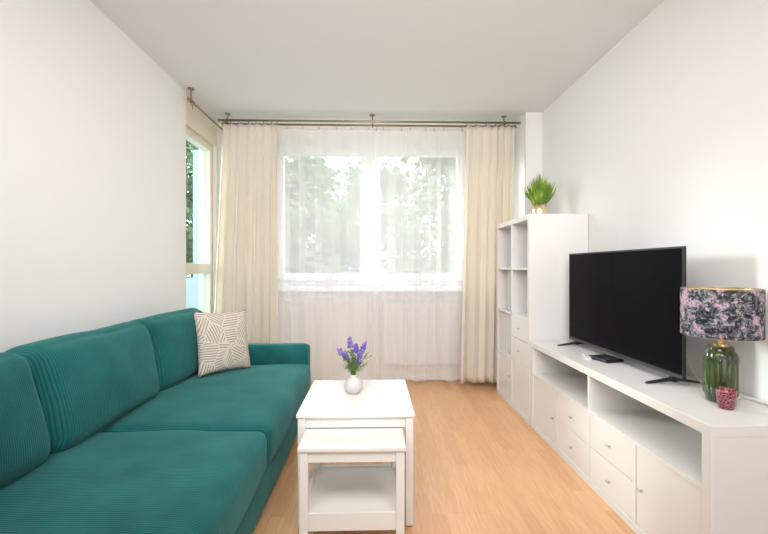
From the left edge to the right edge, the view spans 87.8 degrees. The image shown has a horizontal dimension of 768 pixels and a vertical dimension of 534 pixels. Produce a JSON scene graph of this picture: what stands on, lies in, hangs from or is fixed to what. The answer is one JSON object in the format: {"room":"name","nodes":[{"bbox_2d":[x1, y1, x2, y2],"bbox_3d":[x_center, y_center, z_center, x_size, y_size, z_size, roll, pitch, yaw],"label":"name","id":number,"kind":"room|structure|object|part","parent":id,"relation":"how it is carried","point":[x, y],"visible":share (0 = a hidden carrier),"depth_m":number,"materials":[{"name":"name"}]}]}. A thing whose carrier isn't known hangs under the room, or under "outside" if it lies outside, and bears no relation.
{"room":"living room","nodes":[
{"label":"living room","id":0,"kind":"room"},
{"bbox_2d":[0,0,217,352],"bbox_3d":[-1.607,-0.141,0.633,0.200,2.519,6.550,0,0,-2],"label":"wall","id":1,"kind":"structure","parent":0,"point":[93,129],"depth_m":2.06,"materials":[{"name":"paint"}]},
{"bbox_2d":[186,126,212,312],"bbox_3d":[-1.685,-0.026,3.512,0.095,2.290,0.690,0,0,-2],"label":"window frame","id":2,"kind":"structure","parent":1,"relation":"in","point":[206,268],"depth_m":3.78,"materials":[{"name":"beige plastic"}]},
{"bbox_2d":[186,96,216,145],"bbox_3d":[-1.638,-1.286,3.538,0.020,0.229,0.740,0,0,-2],"label":"trim","id":3,"kind":"structure","parent":1,"relation":"attached to","point":[196,120],"depth_m":3.54,"materials":[{"name":"beige"}]},
{"bbox_2d":[186,150,198,309],"bbox_3d":[-2.643,-0.171,3.132,0.880,2.620,4.000,0,0,-2],"label":"wall","id":4,"kind":"structure","parent":0,"point":[192,284],"depth_m":5.04,"materials":[{"name":"white paint"}]},
{"bbox_2d":[217,124,466,219],"bbox_3d":[-0.090,-0.141,4.099,3.415,2.519,0.300,0,0,-2],"label":"wall","id":5,"kind":"structure","parent":0,"point":[219,131],"depth_m":3.94,"materials":[{"name":"paint"}]},
{"bbox_2d":[395,378,459,379],"bbox_3d":[-0.157,1.089,3.941,2.863,0.060,0.013,0,0,-2],"label":"baseboard","id":6,"kind":"structure","parent":5,"relation":"attached to","point":[406,378],"depth_m":3.95,"materials":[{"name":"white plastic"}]},
{"bbox_2d":[90,0,663,125],"bbox_3d":[-0.004,-1.500,0.825,3.415,0.200,6.850,0,0,-2],"label":"ceiling","id":7,"kind":"structure","parent":0,"point":[391,60],"depth_m":2.60,"materials":[{"name":"paint"}]},
{"bbox_2d":[187,87,225,130],"bbox_3d":[-1.522,-1.324,3.484,0.048,0.152,0.805,0,0,-2],"label":"curtain rod","id":8,"kind":"object","parent":7,"relation":"attached to","point":[191,89],"visible":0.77,"depth_m":3.17,"materials":[{"name":"gold metal"}]},
{"bbox_3d":[-1.522,-1.300,3.494,0.016,0.016,0.785,0,0,-2],"label":"rod","id":9,"kind":"part","parent":8,"relation":"part of","materials":[{"name":"gold metal"}]},
{"bbox_2d":[217,113,520,127],"bbox_3d":[-0.124,-1.355,3.693,2.759,0.091,0.130,0,0,-2],"label":"curtain rod","id":10,"kind":"object","parent":7,"relation":"attached to","point":[504,122],"visible":0.87,"depth_m":3.67,"materials":[{"name":"gold metal"}]},
{"bbox_2d":[214,119,277,342],"bbox_3d":[-1.260,-0.124,3.613,0.601,2.434,0.112,0,0,-2],"label":"curtain","id":11,"kind":"object","parent":10,"relation":"hanging from","point":[247,244],"visible":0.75,"depth_m":3.61,"materials":[{"name":"beige fabric"}]},
{"bbox_2d":[272,123,377,380],"bbox_3d":[-0.547,-0.131,3.732,0.988,2.415,0.060,0,0,-2],"label":"sheer curtain","id":12,"kind":"object","parent":10,"relation":"hanging from","point":[325,178],"visible":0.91,"depth_m":3.73,"materials":[{"name":"white fabric"}]},
{"bbox_3d":[-0.126,-1.328,3.743,2.715,0.019,0.019,0,0,-2],"label":"rod","id":13,"kind":"part","parent":10,"relation":"part of","materials":[{"name":"gold metal"}]},
{"bbox_3d":[-0.123,-1.328,3.643,2.715,0.019,0.019,0,0,-2],"label":"rod","id":14,"kind":"part","parent":10,"relation":"part of","materials":[{"name":"gold metal"}]},
{"bbox_2d":[374,124,472,380],"bbox_3d":[0.357,-0.130,3.766,0.957,2.418,0.052,0,0,-2],"label":"sheer curtain","id":15,"kind":"object","parent":10,"relation":"hanging from","point":[419,176],"visible":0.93,"depth_m":3.77,"materials":[{"name":"white fabric"}]},
{"bbox_2d":[460,121,515,383],"bbox_3d":[0.953,-0.138,3.673,0.513,2.406,0.096,0,0,-2],"label":"curtain","id":16,"kind":"object","parent":10,"relation":"hanging from","point":[489,172],"visible":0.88,"depth_m":3.67,"materials":[{"name":"beige fabric"}]},
{"bbox_2d":[252,380,635,533],"bbox_3d":[-0.004,1.169,0.825,3.415,0.100,6.850,0,0,-2],"label":"floor","id":17,"kind":"structure","parent":0,"point":[479,467],"depth_m":2.10,"materials":[{"name":"brown wood"}]},
{"bbox_2d":[0,308,310,533],"bbox_3d":[-1.002,0.701,1.747,1.019,0.837,2.641,0,0,-2],"label":"sofa","id":18,"kind":"object","parent":17,"relation":"on","point":[113,429],"visible":0.96,"depth_m":1.52,"materials":[{"name":"teal fabric"}]},
{"bbox_2d":[0,352,50,487],"bbox_3d":[-1.316,0.516,1.012,0.343,0.470,0.882,0,0,-2],"label":"cushion","id":19,"kind":"object","parent":18,"relation":"on","point":[25,417],"depth_m":1.32,"materials":[{"name":"teal fabric"}]},
{"bbox_2d":[5,321,159,453],"bbox_3d":[-1.335,0.513,1.819,0.334,0.458,0.741,0,0,-2],"label":"cushion","id":20,"kind":"object","parent":18,"relation":"on","point":[90,385],"depth_m":1.64,"materials":[{"name":"teal fabric"}]},
{"bbox_2d":[0,430,266,533],"bbox_3d":[-0.931,0.802,1.161,0.908,0.234,1.168,0,0,-2],"label":"seat cushion","id":21,"kind":"object","parent":18,"relation":"on","point":[103,481],"depth_m":1.28,"materials":[{"name":"teal fabric"}]},
{"bbox_2d":[132,308,201,390],"bbox_3d":[-1.348,0.513,2.542,0.341,0.461,0.721,0,0,-2],"label":"cushion","id":22,"kind":"object","parent":18,"relation":"on","point":[173,335],"depth_m":2.34,"materials":[{"name":"teal fabric"}]},
{"bbox_2d":[100,364,310,464],"bbox_3d":[-0.961,0.802,2.329,0.907,0.237,1.177,0,0,-2],"label":"seat cushion","id":23,"kind":"object","parent":18,"relation":"on","point":[266,399],"depth_m":2.03,"materials":[{"name":"teal fabric"}]},
{"bbox_2d":[193,310,250,377],"bbox_3d":[-1.060,0.491,2.637,0.169,0.416,0.386,0,0,42],"label":"throw pillow","id":24,"kind":"object","parent":18,"relation":"on","point":[222,341],"visible":1,"depth_m":2.57,"materials":[{"name":"beige fabric"}]},
{"bbox_3d":[-1.051,0.827,2.989,0.976,0.506,0.156,0,0,-2],"label":"arm","id":25,"kind":"part","parent":18,"relation":"part of"},
{"bbox_2d":[297,427,405,533],"bbox_3d":[-0.128,0.907,1.730,0.418,0.424,0.395,0,0,-2],"label":"table","id":26,"kind":"object","parent":17,"relation":"on","point":[370,496],"visible":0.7,"depth_m":1.58,"materials":[{"name":"white paint"}]},
{"bbox_3d":[-0.310,0.912,1.550,0.033,0.401,0.033,0,0,-2],"label":"leg","id":27,"kind":"part","parent":26,"relation":"part of","materials":[{"name":"white paint"}]},
{"bbox_3d":[-0.319,0.912,1.900,0.033,0.401,0.033,0,0,-2],"label":"leg","id":28,"kind":"part","parent":26,"relation":"part of","materials":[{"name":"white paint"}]},
{"bbox_2d":[309,467,395,510],"bbox_3d":[-0.128,0.962,1.730,0.370,0.015,0.343,0,0,-2],"label":"shelf","id":29,"kind":"object","parent":26,"relation":"attached to","point":[330,488],"depth_m":1.71,"materials":[{"name":"white wood"}]},
{"bbox_3d":[0.063,0.912,1.560,0.033,0.401,0.033,0,0,-2],"label":"leg","id":30,"kind":"part","parent":26,"relation":"part of","materials":[{"name":"white paint"}]},
{"bbox_2d":[296,380,414,527],"bbox_3d":[-0.128,0.874,1.962,0.507,0.491,0.520,0,0,-2],"label":"table","id":31,"kind":"object","parent":17,"relation":"on","point":[380,403],"visible":0.7,"depth_m":1.75,"materials":[{"name":"white paint"}]},
{"bbox_3d":[-0.353,0.879,1.719,0.033,0.468,0.033,0,0,-2],"label":"leg","id":32,"kind":"part","parent":31,"relation":"part of","materials":[{"name":"white paint"}]},
{"bbox_2d":[344,373,362,393],"bbox_3d":[-0.152,0.581,1.992,0.093,0.094,0.093,0,0,-2],"label":"vase","id":33,"kind":"object","parent":31,"relation":"on","point":[353,384],"visible":0.97,"depth_m":1.96,"materials":[{"name":"grey ceramic"}]},
{"bbox_2d":[337,336,371,374],"bbox_3d":[-0.152,0.445,1.991,0.204,0.206,0.145,0,0,-2],"label":"bouquet","id":34,"kind":"object","parent":33,"relation":"on","point":[354,361],"visible":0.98,"depth_m":1.98,"materials":[{"name":"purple plant"}]},
{"bbox_3d":[0.109,0.879,1.731,0.033,0.468,0.033,0,0,-2],"label":"leg","id":35,"kind":"part","parent":31,"relation":"part of","materials":[{"name":"white paint"}]},
{"bbox_2d":[497,214,587,424],"bbox_3d":[1.222,0.371,3.198,0.434,1.495,0.750,0,0,-2],"label":"bookcase","id":36,"kind":"object","parent":17,"relation":"on","point":[533,250],"visible":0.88,"depth_m":2.83,"materials":[{"name":"white paint"}]},
{"bbox_3d":[1.218,0.371,3.554,0.422,1.495,0.038,0,0,-2],"label":"panel","id":37,"kind":"part","parent":36,"relation":"part of","materials":[{"name":"white paint"}]},
{"bbox_3d":[1.026,0.910,3.365,0.016,0.339,0.325,0,0,-2],"label":"door","id":38,"kind":"part","parent":36,"relation":"part of","materials":[{"name":"white paint"}]},
{"bbox_3d":[1.228,-0.357,3.198,0.422,0.038,0.674,0,0,-2],"label":"panel","id":39,"kind":"part","parent":36,"relation":"part of","materials":[{"name":"white paint"}]},
{"bbox_3d":[1.229,0.013,3.198,0.420,0.016,0.674,0,0,-2],"label":"shelf","id":40,"kind":"part","parent":36,"relation":"part of","materials":[{"name":"white paint"}]},
{"bbox_3d":[1.229,0.371,3.198,0.420,0.016,0.674,0,0,-2],"label":"shelf","id":41,"kind":"part","parent":36,"relation":"part of","materials":[{"name":"white paint"}]},
{"bbox_3d":[1.229,0.730,3.198,0.420,0.016,0.674,0,0,-2],"label":"shelf","id":42,"kind":"part","parent":36,"relation":"part of","materials":[{"name":"white paint"}]},
{"bbox_3d":[1.228,1.100,3.198,0.422,0.038,0.674,0,0,-2],"label":"panel","id":43,"kind":"part","parent":36,"relation":"part of","materials":[{"name":"white paint"}]},
{"bbox_3d":[1.035,0.465,3.021,0.016,0.167,0.325,0,0,-2],"label":"drawer","id":44,"kind":"part","parent":36,"relation":"part of","materials":[{"name":"white paint"}]},
{"bbox_3d":[1.035,0.637,3.021,0.016,0.167,0.325,0,0,-2],"label":"drawer","id":45,"kind":"part","parent":36,"relation":"part of","materials":[{"name":"white paint"}]},
{"bbox_3d":[1.035,0.910,3.021,0.016,0.339,0.325,0,0,-2],"label":"door","id":46,"kind":"part","parent":36,"relation":"part of","materials":[{"name":"white paint"}]},
{"bbox_2d":[522,173,556,213],"bbox_3d":[1.231,-0.573,3.160,0.278,0.394,0.267,0,0,-36],"label":"potted plant","id":47,"kind":"object","parent":36,"relation":"on","point":[540,194],"visible":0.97,"depth_m":3.12,"materials":[{"name":"green plant"}]},
{"bbox_3d":[1.233,-0.439,3.163,0.120,0.125,0.120,0,0,-2],"label":"pot","id":48,"kind":"part","parent":47,"relation":"part of","materials":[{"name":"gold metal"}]},
{"bbox_3d":[1.237,0.371,2.842,0.422,1.495,0.038,0,0,-2],"label":"panel","id":49,"kind":"part","parent":36,"relation":"part of","materials":[{"name":"white paint"}]},
{"bbox_2d":[531,341,767,533],"bbox_3d":[1.247,0.819,2.052,0.424,0.600,1.493,0,0,-2],"label":"tv stand","id":50,"kind":"object","parent":17,"relation":"on","point":[664,457],"visible":0.98,"depth_m":1.68,"materials":[{"name":"white paint"}]},
{"bbox_3d":[1.047,0.916,2.584,0.016,0.329,0.338,0,0,-2],"label":"door","id":51,"kind":"part","parent":50,"relation":"part of","materials":[{"name":"white paint"}]},
{"bbox_3d":[1.234,0.838,2.779,0.412,0.562,0.038,0,0,-2],"label":"panel","id":52,"kind":"part","parent":50,"relation":"part of","materials":[{"name":"white paint"}]},
{"bbox_2d":[533,373,587,412],"bbox_3d":[1.244,0.742,2.410,0.410,0.016,0.700,0,0,-2],"label":"shelf","id":53,"kind":"object","parent":50,"relation":"attached to","point":[571,387],"depth_m":2.47,"materials":[{"name":"white paint"}]},
{"bbox_3d":[1.056,0.833,2.226,0.016,0.162,0.338,0,0,-2],"label":"drawer","id":54,"kind":"part","parent":50,"relation":"part of","materials":[{"name":"white paint"}]},
{"bbox_3d":[1.056,1.000,2.226,0.016,0.162,0.338,0,0,-2],"label":"drawer","id":55,"kind":"part","parent":50,"relation":"part of","materials":[{"name":"white paint"}]},
{"bbox_2d":[583,354,591,359],"bbox_3d":[1.161,0.513,2.281,0.030,0.012,0.120,0,0,19],"label":"remote control","id":56,"kind":"object","parent":50,"relation":"on","point":[586,356],"visible":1,"depth_m":2.24,"materials":[{"name":"white plastic"}]},
{"bbox_3d":[1.253,1.101,2.052,0.412,0.036,1.417,0,0,-2],"label":"panel","id":57,"kind":"part","parent":50,"relation":"part of","materials":[{"name":"white paint"}]},
{"bbox_2d":[589,354,623,362],"bbox_3d":[1.235,0.510,2.221,0.115,0.018,0.135,0,0,-13],"label":"box","id":58,"kind":"object","parent":50,"relation":"on","point":[605,358],"visible":0.91,"depth_m":2.18,"materials":[{"name":"black plastic"}]},
{"bbox_3d":[1.065,0.833,1.868,0.016,0.162,0.338,0,0,-2],"label":"drawer","id":59,"kind":"part","parent":50,"relation":"part of","materials":[{"name":"white paint"}]},
{"bbox_3d":[1.065,1.000,1.868,0.016,0.162,0.338,0,0,-2],"label":"drawer","id":60,"kind":"part","parent":50,"relation":"part of","materials":[{"name":"white paint"}]},
{"bbox_2d":[557,246,699,383],"bbox_3d":[1.280,0.214,2.206,0.250,0.609,1.000,0,0,-2],"label":"television","id":61,"kind":"object","parent":50,"relation":"on","point":[625,304],"visible":0.99,"depth_m":2.03,"materials":[{"name":"black plastic"}]},
{"bbox_2d":[589,410,701,489],"bbox_3d":[1.263,0.742,1.694,0.410,0.016,0.700,0,0,-2],"label":"shelf","id":62,"kind":"object","parent":50,"relation":"attached to","point":[675,446],"depth_m":1.72,"materials":[{"name":"white paint"}]},
{"bbox_3d":[1.253,0.538,2.052,0.412,0.038,1.493,0,0,-2],"label":"panel","id":63,"kind":"part","parent":50,"relation":"part of","materials":[{"name":"white paint"}]},
{"bbox_3d":[1.075,0.916,1.510,0.016,0.329,0.338,0,0,-2],"label":"door","id":64,"kind":"part","parent":50,"relation":"part of","materials":[{"name":"white paint"}]},
{"bbox_2d":[686,357,755,400],"bbox_3d":[1.410,0.428,1.693,0.046,0.180,0.311,0,0,-15],"label":"power cable","id":65,"kind":"object","parent":50,"relation":"on","point":[686,357],"visible":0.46,"depth_m":1.79,"materials":[{"name":"grey plastic"}]},
{"bbox_2d":[680,287,767,405],"bbox_3d":[1.311,0.300,1.495,0.266,0.437,0.352,0,0,-2],"label":"table lamp","id":66,"kind":"object","parent":50,"relation":"on","point":[720,314],"visible":0.85,"depth_m":1.49,"materials":[{"name":"multicoloured fabric"}]},
{"bbox_3d":[1.303,0.252,1.545,0.048,0.115,0.048,0,0,-2],"label":"lamp stem","id":67,"kind":"part","parent":66,"relation":"part of","materials":[{"name":"gold metal"}]},
{"bbox_3d":[1.303,0.173,1.545,0.252,0.181,0.252,0,0,-2],"label":"lamp shade","id":68,"kind":"part","parent":66,"relation":"part of","materials":[{"name":"fabric"}]},
{"bbox_3d":[1.408,0.514,1.438,0.070,0.007,0.239,0,0,-10],"label":"cord","id":69,"kind":"part","parent":66,"relation":"part of","materials":[{"name":"grey plastic"}]},
{"bbox_2d":[715,386,737,410],"bbox_3d":[1.255,0.483,1.463,0.063,0.072,0.062,0,0,-2],"label":"candle holder","id":70,"kind":"object","parent":50,"relation":"on","point":[726,397],"visible":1,"depth_m":1.45,"materials":[{"name":"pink glass"}]},
{"bbox_3d":[1.272,0.838,1.325,0.412,0.562,0.038,0,0,-2],"label":"panel","id":71,"kind":"part","parent":50,"relation":"part of","materials":[{"name":"white paint"}]},
{"bbox_2d":[513,112,541,218],"bbox_3d":[1.353,-0.141,3.799,0.147,2.519,0.375,0,0,-2],"label":"wall pier","id":72,"kind":"object","parent":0,"point":[527,134],"visible":0.29,"depth_m":3.61,"materials":[{"name":"paint"}]},
{"bbox_2d":[542,0,767,401],"bbox_3d":[1.603,-0.141,0.867,0.200,2.519,6.850,0,0,-2],"label":"wall","id":73,"kind":"structure","parent":0,"point":[662,141],"depth_m":1.94,"materials":[{"name":"paint"}]},
{"label":"outside","id":74,"kind":"structure","parent":0,"visible":0},
{"bbox_3d":[-0.976,8.219,37.287,90.000,0.200,65.400,0,0,-2],"label":"ground","id":75,"kind":"structure","parent":74,"visible":0},
{"bbox_2d":[186,140,198,277],"bbox_3d":[-6.605,1.509,12.593,4.787,13.232,4.941,0,0,-2],"label":"tree","id":76,"kind":"object","parent":75,"relation":"on","point":[189,154],"visible":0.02,"depth_m":12.02,"materials":[{"name":"green plant"}]}
]}

